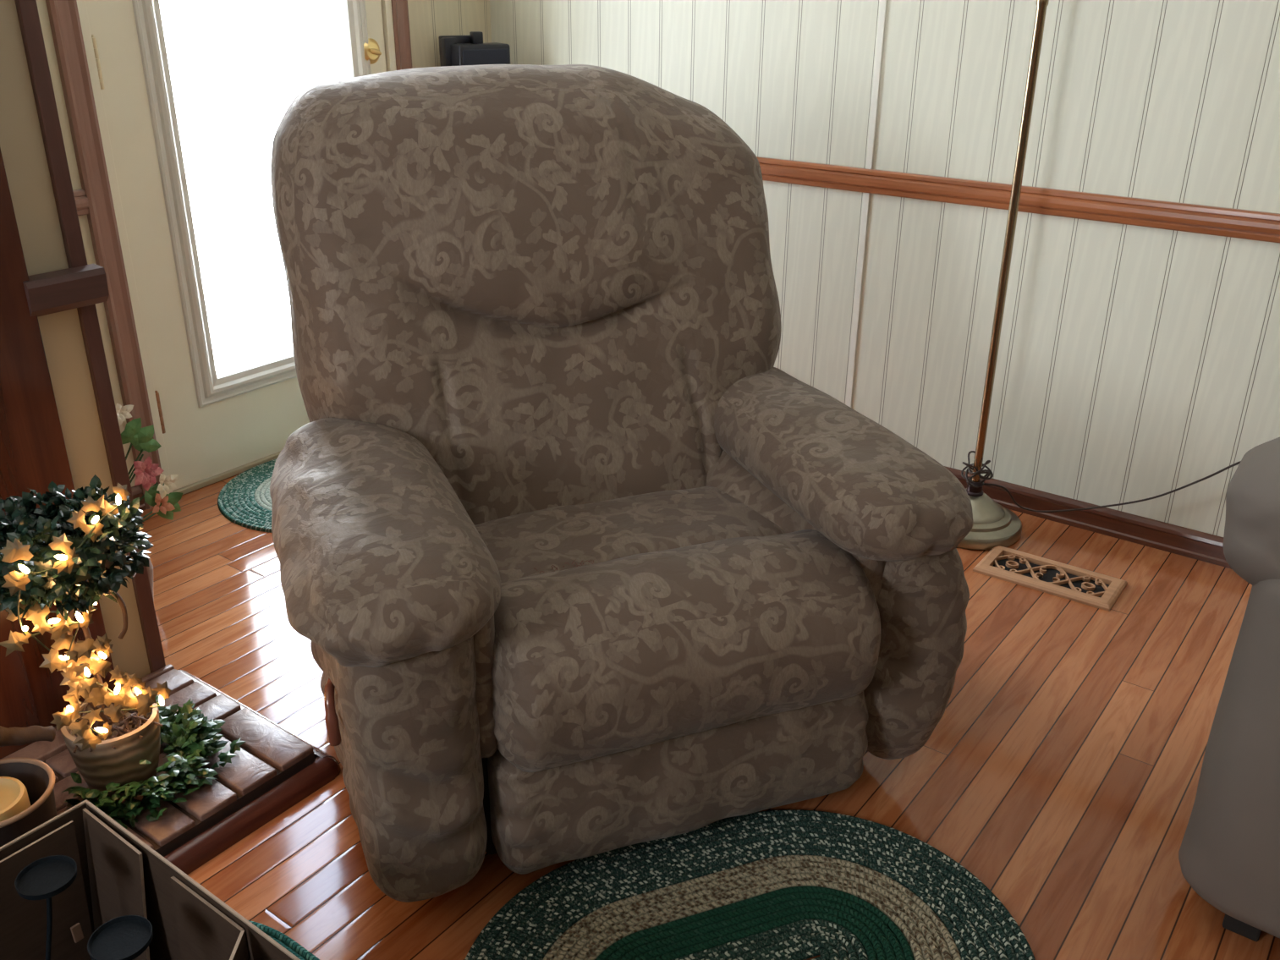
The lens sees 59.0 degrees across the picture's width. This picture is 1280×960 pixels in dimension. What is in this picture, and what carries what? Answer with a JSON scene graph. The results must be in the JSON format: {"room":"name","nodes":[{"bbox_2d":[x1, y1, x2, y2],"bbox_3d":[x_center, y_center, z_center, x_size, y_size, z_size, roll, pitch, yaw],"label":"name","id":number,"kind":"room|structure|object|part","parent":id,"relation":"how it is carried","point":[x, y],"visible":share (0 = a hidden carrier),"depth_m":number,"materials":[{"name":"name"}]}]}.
{"room":"living room","nodes":[
{"label":"living room","id":0,"kind":"room"},
{"bbox_2d":[0,0,150,686],"bbox_3d":[-1.825,-0.242,0.732,0.098,2.420,2.852,17,29,33],"label":"wall","id":1,"kind":"structure","parent":0,"point":[21,141],"depth_m":1.87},
{"bbox_2d":[22,263,109,317],"bbox_3d":[-0.945,-0.310,1.859,0.034,0.062,0.131,17,29,33],"label":"trim","id":2,"kind":"structure","parent":1,"relation":"attached to","point":[74,288],"depth_m":1.85,"materials":[{"name":"brown wood"}]},
{"bbox_2d":[14,0,165,673],"bbox_3d":[-0.976,-0.701,1.769,0.115,2.420,0.028,17,29,33],"label":"trim","id":3,"kind":"structure","parent":1,"relation":"attached to","point":[27,10],"depth_m":1.88,"materials":[{"name":"brown wood"}]},
{"bbox_2d":[36,0,491,486],"bbox_3d":[-1.917,-0.740,1.842,0.120,2.420,4.894,17,29,33],"label":"wall","id":4,"kind":"structure","parent":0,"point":[429,19],"depth_m":3.32,"materials":[{"name":"beige paint"}]},
{"bbox_2d":[45,0,412,509],"bbox_3d":[-1.159,-1.010,2.811,0.130,2.130,1.477,17,29,33],"label":"door frame","id":5,"kind":"structure","parent":4,"relation":"attached to","point":[63,15],"depth_m":2.72,"materials":[{"name":"brown wood"}]},
{"bbox_2d":[85,0,386,490],"bbox_3d":[-0.988,-1.035,2.950,0.110,2.032,0.881,17,29,33],"label":"door","id":6,"kind":"structure","parent":4,"relation":"in","point":[213,422],"depth_m":2.92,"materials":[{"name":"paint"}]},
{"bbox_3d":[-0.983,-1.123,2.949,0.047,1.784,0.698,17,29,33],"label":"glass moulding","id":7,"kind":"part","parent":6,"relation":"part of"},
{"bbox_2d":[140,472,1279,959],"bbox_3d":[0.145,1.043,0.953,5.282,0.080,4.894,17,29,33],"label":"floor","id":8,"kind":"structure","parent":0,"point":[1061,766],"depth_m":2.05,"materials":[{"name":"brown wood"}]},
{"bbox_2d":[115,403,182,598],"bbox_3d":[-1.113,0.064,2.438,0.150,0.476,0.237,17,29,33],"label":"flower arrangement","id":9,"kind":"object","parent":8,"relation":"on","point":[164,504],"visible":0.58,"depth_m":2.44,"materials":[{"name":"plant"}]},
{"bbox_2d":[2,664,340,874],"bbox_3d":[-1.100,0.642,1.657,0.479,0.059,1.301,17,29,33],"label":"brick hearth","id":10,"kind":"object","parent":8,"relation":"on","point":[275,769],"visible":0.35,"depth_m":1.93,"materials":[{"name":"brown brick"}]},
{"bbox_2d":[0,725,56,847],"bbox_3d":[-0.935,0.478,1.671,0.172,0.233,0.229,17,29,33],"label":"bowl","id":11,"kind":"object","parent":10,"relation":"on","point":[38,778],"visible":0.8,"depth_m":1.71,"materials":[{"name":"brown ceramic"}]},
{"bbox_2d":[0,776,30,822],"bbox_3d":[-0.948,0.519,1.665,0.104,0.142,0.104,17,29,33],"label":"pillar candle","id":12,"kind":"object","parent":11,"relation":"in","point":[14,799],"visible":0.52,"depth_m":1.65,"materials":[{"name":"yellow wax"}]},
{"bbox_3d":[-0.981,0.400,1.671,0.053,0.091,0.232,13,27,26],"label":"handle","id":13,"kind":"part","parent":11,"relation":"part of","materials":[{"name":"brown ceramic"}]},
{"bbox_2d":[0,148,116,759],"bbox_3d":[-1.144,-0.530,1.457,0.040,2.250,0.576,17,29,33],"label":"wood panel","id":14,"kind":"object","parent":10,"relation":"on","point":[33,453],"visible":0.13,"depth_m":1.87,"materials":[{"name":"brown wood"}]},
{"bbox_2d":[0,474,162,796],"bbox_3d":[-0.850,0.277,1.730,0.270,0.551,0.266,17,29,33],"label":"topiary","id":15,"kind":"object","parent":10,"relation":"on","point":[134,738],"visible":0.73,"depth_m":1.65,"materials":[{"name":"green plant"}]},
{"bbox_2d":[0,483,171,751],"bbox_3d":[-0.860,0.208,1.708,0.257,0.435,0.267,17,29,33],"label":"string lights","id":16,"kind":"object","parent":15,"relation":"attached to","point":[82,653],"visible":0.92,"depth_m":1.71,"materials":[{"name":"yellow plastic"}]},
{"bbox_3d":[-0.820,0.118,1.506,0.020,0.007,0.008,35,56,11],"label":"bulb","id":17,"kind":"part","parent":16,"relation":"part of","materials":[{"name":"white glass"}]},
{"bbox_3d":[-0.847,0.204,1.559,0.020,0.007,0.008,-18,26,54],"label":"bulb","id":18,"kind":"part","parent":16,"relation":"part of","materials":[{"name":"white glass"}]},
{"bbox_3d":[-0.820,0.197,1.585,0.020,0.008,0.007,-12,47,12],"label":"bulb","id":19,"kind":"part","parent":16,"relation":"part of","materials":[{"name":"white glass"}]},
{"bbox_3d":[-0.787,0.105,1.538,0.007,0.008,0.020,17,-1,28],"label":"bulb","id":20,"kind":"part","parent":16,"relation":"part of","materials":[{"name":"white glass"}]},
{"bbox_3d":[-0.860,0.344,1.706,0.007,0.020,0.008,29,63,14],"label":"bulb","id":21,"kind":"part","parent":16,"relation":"part of","materials":[{"name":"white glass"}]},
{"bbox_3d":[-0.806,0.196,1.626,0.007,0.020,0.008,-22,9,45],"label":"bulb","id":22,"kind":"part","parent":16,"relation":"part of","materials":[{"name":"white glass"}]},
{"bbox_3d":[-0.844,0.291,1.725,0.008,0.007,0.020,-18,68,-52],"label":"bulb","id":23,"kind":"part","parent":16,"relation":"part of","materials":[{"name":"white glass"}]},
{"bbox_3d":[-0.760,0.055,1.581,0.008,0.020,0.007,-12,67,-54],"label":"bulb","id":24,"kind":"part","parent":16,"relation":"part of","materials":[{"name":"white glass"}]},
{"bbox_3d":[-0.833,0.386,1.748,0.020,0.008,0.007,17,0,-11],"label":"bulb","id":25,"kind":"part","parent":16,"relation":"part of","materials":[{"name":"white glass"}]},
{"bbox_3d":[-0.832,0.271,1.750,0.007,0.020,0.008,23,65,23],"label":"bulb","id":26,"kind":"part","parent":16,"relation":"part of","materials":[{"name":"white glass"}]},
{"bbox_3d":[-0.825,0.330,1.787,0.007,0.020,0.008,21,1,33],"label":"bulb","id":27,"kind":"part","parent":16,"relation":"part of","materials":[{"name":"white glass"}]},
{"bbox_3d":[-0.756,0.028,1.641,0.007,0.008,0.020,-29,59,16],"label":"bulb","id":28,"kind":"part","parent":16,"relation":"part of","materials":[{"name":"white glass"}]},
{"bbox_3d":[-0.807,0.341,1.821,0.007,0.020,0.008,-31,3,46],"label":"bulb","id":29,"kind":"part","parent":16,"relation":"part of","materials":[{"name":"white glass"}]},
{"bbox_3d":[-0.787,0.362,1.860,0.007,0.020,0.008,-33,-21,26],"label":"bulb","id":30,"kind":"part","parent":16,"relation":"part of","materials":[{"name":"white glass"}]},
{"bbox_3d":[-0.859,0.286,1.799,0.052,0.280,0.119,5,25,11],"label":"stem","id":31,"kind":"part","parent":15,"relation":"part of","materials":[{"name":"brown wood"}]},
{"bbox_2d":[60,692,160,796],"bbox_3d":[-0.868,0.444,1.879,0.146,0.124,0.146,17,29,33],"label":"pot","id":32,"kind":"object","parent":15,"relation":"attached to","point":[134,738],"depth_m":1.83,"materials":[{"name":"beige ceramic"}]},
{"bbox_2d":[61,695,246,829],"bbox_3d":[-0.801,0.451,1.882,0.207,0.108,0.338,4,24,8],"label":"ivy garland","id":33,"kind":"object","parent":10,"relation":"on","point":[189,735],"visible":0.81,"depth_m":1.87,"materials":[{"name":"green plant"}]},
{"bbox_3d":[-1.100,0.654,1.662,0.477,0.032,1.301,17,29,33],"label":"edge moulding","id":34,"kind":"part","parent":10,"relation":"part of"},
{"bbox_2d":[172,450,281,494],"bbox_3d":[-1.044,-0.117,3.407,0.132,0.014,0.882,17,29,33],"label":"door sill","id":35,"kind":"structure","parent":8,"relation":"on","point":[184,490],"depth_m":3.17,"materials":[{"name":"beige wood"}]},
{"bbox_2d":[217,458,276,532],"bbox_3d":[-0.737,-0.054,3.275,0.524,0.010,1.004,17,29,33],"label":"braided rug","id":36,"kind":"object","parent":8,"relation":"on","point":[245,500],"visible":0.05,"depth_m":3.03,"materials":[{"name":"green fabric"}]},
{"bbox_2d":[248,920,319,959],"bbox_3d":[-0.583,0.772,1.436,0.640,0.008,0.480,17,29,33],"label":"braided rug","id":37,"kind":"object","parent":8,"relation":"on","point":[287,942],"visible":0.12,"depth_m":1.65,"materials":[{"name":"green fabric"}]},
{"bbox_2d":[0,799,300,959],"bbox_3d":[-0.633,0.730,1.161,0.672,0.290,0.573,17,29,33],"label":"cardboard box","id":38,"kind":"object","parent":37,"relation":"on","point":[118,875],"visible":0.97,"depth_m":1.44,"materials":[{"name":"brown cardboard"}]},
{"bbox_2d":[14,855,76,959],"bbox_3d":[-0.728,0.614,1.405,0.068,0.279,0.117,10,26,20],"label":"candle holder","id":39,"kind":"object","parent":38,"relation":"in","point":[46,877],"visible":1,"depth_m":1.37,"materials":[{"name":"black metal"}]},
{"bbox_3d":[-0.718,0.481,1.370,0.068,0.008,0.068,17,29,33],"label":"dish","id":40,"kind":"part","parent":39,"relation":"part of","materials":[{"name":"black metal"}]},
{"bbox_3d":[-0.722,0.625,1.387,0.011,0.273,0.092,1,24,1],"label":"rod","id":41,"kind":"part","parent":39,"relation":"part of","materials":[{"name":"black metal"}]},
{"bbox_2d":[70,922,83,943],"bbox_3d":[-0.733,0.589,1.473,0.006,0.024,0.012,17,29,33],"label":"paper tag","id":42,"kind":"object","parent":38,"relation":"in","point":[76,931],"visible":1,"depth_m":1.47,"materials":[{"name":"beige paper"}]},
{"bbox_2d":[87,915,152,959],"bbox_3d":[-0.587,0.655,1.315,0.068,0.279,0.117,-2,24,-6],"label":"candle holder","id":43,"kind":"object","parent":38,"relation":"in","point":[125,937],"visible":1,"depth_m":1.28,"materials":[{"name":"black metal"}]},
{"bbox_2d":[438,31,510,66],"bbox_3d":[-0.492,-0.814,3.595,0.200,1.138,0.200,-14,28,-28],"label":"speaker","id":44,"kind":"object","parent":8,"relation":"on","point":[453,50],"visible":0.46,"depth_m":3.34},
{"bbox_2d":[462,49,508,65],"bbox_3d":[-0.455,-1.185,3.366,0.144,0.180,0.005,-14,28,-29],"label":"grille","id":45,"kind":"object","parent":44,"relation":"attached to","point":[470,57],"depth_m":3.33,"materials":[{"name":"fabric"}]},
{"bbox_2d":[269,64,973,902],"bbox_3d":[-0.095,-0.075,1.943,1.074,1.147,1.004,-9,26,-20],"label":"recliner chair","id":46,"kind":"object","parent":8,"relation":"on","point":[570,569],"visible":1,"depth_m":1.82,"materials":[{"name":"fabric"}]},
{"bbox_3d":[-0.482,0.357,1.784,0.023,0.096,0.086,-3,24,-7],"label":"recline lever","id":47,"kind":"part","parent":46,"relation":"part of","materials":[{"name":"brown wood"}]},
{"bbox_3d":[-0.439,0.272,1.868,0.200,0.470,0.780,-9,26,-20],"label":"arm panel","id":48,"kind":"part","parent":46,"relation":"part of","materials":[{"name":"fabric"}]},
{"bbox_3d":[-0.325,0.163,1.833,0.052,0.320,0.600,-9,26,-20],"label":"arm","id":49,"kind":"part","parent":46,"relation":"part of","materials":[{"name":"fabric"}]},
{"bbox_3d":[-0.172,-0.317,2.067,0.900,0.809,0.547,-9,26,-20],"label":"backrest","id":50,"kind":"part","parent":46,"relation":"part of","materials":[{"name":"fabric"}]},
{"bbox_2d":[474,486,880,772],"bbox_3d":[0.016,0.203,1.843,0.616,0.272,0.523,-9,26,-20],"label":"seat cushion","id":51,"kind":"object","parent":46,"relation":"on","point":[631,629],"depth_m":1.67,"materials":[{"name":"fabric"}]},
{"bbox_3d":[0.073,0.454,1.798,0.627,0.227,0.133,-9,26,-20],"label":"footrest panel","id":52,"kind":"part","parent":46,"relation":"part of","materials":[{"name":"fabric"}]},
{"bbox_3d":[0.216,0.079,2.028,0.158,0.320,0.600,-9,26,-20],"label":"arm","id":53,"kind":"part","parent":46,"relation":"part of","materials":[{"name":"fabric"}]},
{"bbox_3d":[0.335,0.147,2.152,0.196,0.465,0.768,-9,26,-20],"label":"arm panel","id":54,"kind":"part","parent":46,"relation":"part of","materials":[{"name":"fabric"}]},
{"bbox_2d":[464,809,1035,959],"bbox_3d":[0.155,0.704,1.598,0.848,0.010,0.624,-9,26,-20],"label":"braided rug","id":55,"kind":"object","parent":8,"relation":"on","point":[780,884],"visible":0.99,"depth_m":1.72,"materials":[{"name":"green fabric"}]},
{"bbox_2d":[972,545,1127,611],"bbox_3d":[0.968,0.226,2.674,0.316,0.013,0.152,17,29,32],"label":"floor vent","id":56,"kind":"object","parent":8,"relation":"in","point":[1072,583],"visible":1,"depth_m":2.66,"materials":[{"name":"brown wood"}]},
{"bbox_2d":[994,554,1107,596],"bbox_3d":[0.968,0.225,2.674,0.272,0.008,0.108,17,29,32],"label":"grille","id":57,"kind":"object","parent":56,"relation":"attached to","point":[1073,580],"depth_m":2.68,"materials":[{"name":"brown wood"}]},
{"bbox_2d":[956,0,1240,550],"bbox_3d":[1.135,-0.634,2.432,0.936,1.782,0.451,17,29,33],"label":"floor lamp","id":58,"kind":"object","parent":8,"relation":"on","point":[994,524],"depth_m":2.76,"materials":[{"name":"gold metal"}]},
{"bbox_3d":[1.208,-0.009,2.731,0.829,0.326,0.124,10,26,20],"label":"lamp cord","id":59,"kind":"part","parent":58,"relation":"part of","materials":[{"name":"black plastic"}]},
{"bbox_2d":[1178,436,1279,941],"bbox_3d":[1.479,0.188,1.682,1.025,0.900,1.169,17,29,33],"label":"sofa","id":60,"kind":"object","parent":8,"relation":"on","point":[1229,851],"visible":1,"depth_m":1.54,"materials":[{"name":"grey fabric"}]},
{"bbox_2d":[1223,436,1279,585],"bbox_3d":[1.233,0.123,1.310,1.002,0.260,0.285,17,29,33],"label":"armrest","id":61,"kind":"object","parent":60,"relation":"on","point":[1251,538],"depth_m":1.48,"materials":[{"name":"grey fabric"}]},
{"bbox_2d":[489,0,1279,537],"bbox_3d":[1.592,-0.874,2.194,5.262,2.420,0.100,17,29,33],"label":"wall","id":62,"kind":"structure","parent":0,"point":[1134,363],"depth_m":2.80,"materials":[{"name":"white wood"}]},
{"bbox_2d":[845,192,870,407],"bbox_3d":[0.596,-0.435,3.127,0.018,0.708,0.006,17,29,33],"label":"trim","id":63,"kind":"structure","parent":62,"relation":"attached to","point":[866,195],"depth_m":3.10,"materials":[{"name":"white wood"}]},
{"bbox_2d":[865,0,887,169],"bbox_3d":[0.604,-1.536,2.634,0.018,1.584,0.006,17,29,33],"label":"trim","id":64,"kind":"structure","parent":62,"relation":"attached to","point":[882,10],"depth_m":2.87,"materials":[{"name":"white wood"}]},
{"bbox_2d":[756,156,1279,243],"bbox_3d":[1.554,-0.486,2.316,5.062,0.060,0.020,17,29,33],"label":"trim","id":65,"kind":"structure","parent":62,"relation":"attached to","point":[1246,224],"depth_m":2.71,"materials":[{"name":"brown wood"}]},
{"bbox_2d":[944,466,1231,569],"bbox_3d":[1.550,0.218,2.633,5.062,0.068,0.016,17,29,33],"label":"baseboard","id":66,"kind":"structure","parent":62,"relation":"attached to","point":[1206,547],"depth_m":2.87,"materials":[{"name":"brown wood"}]}
]}

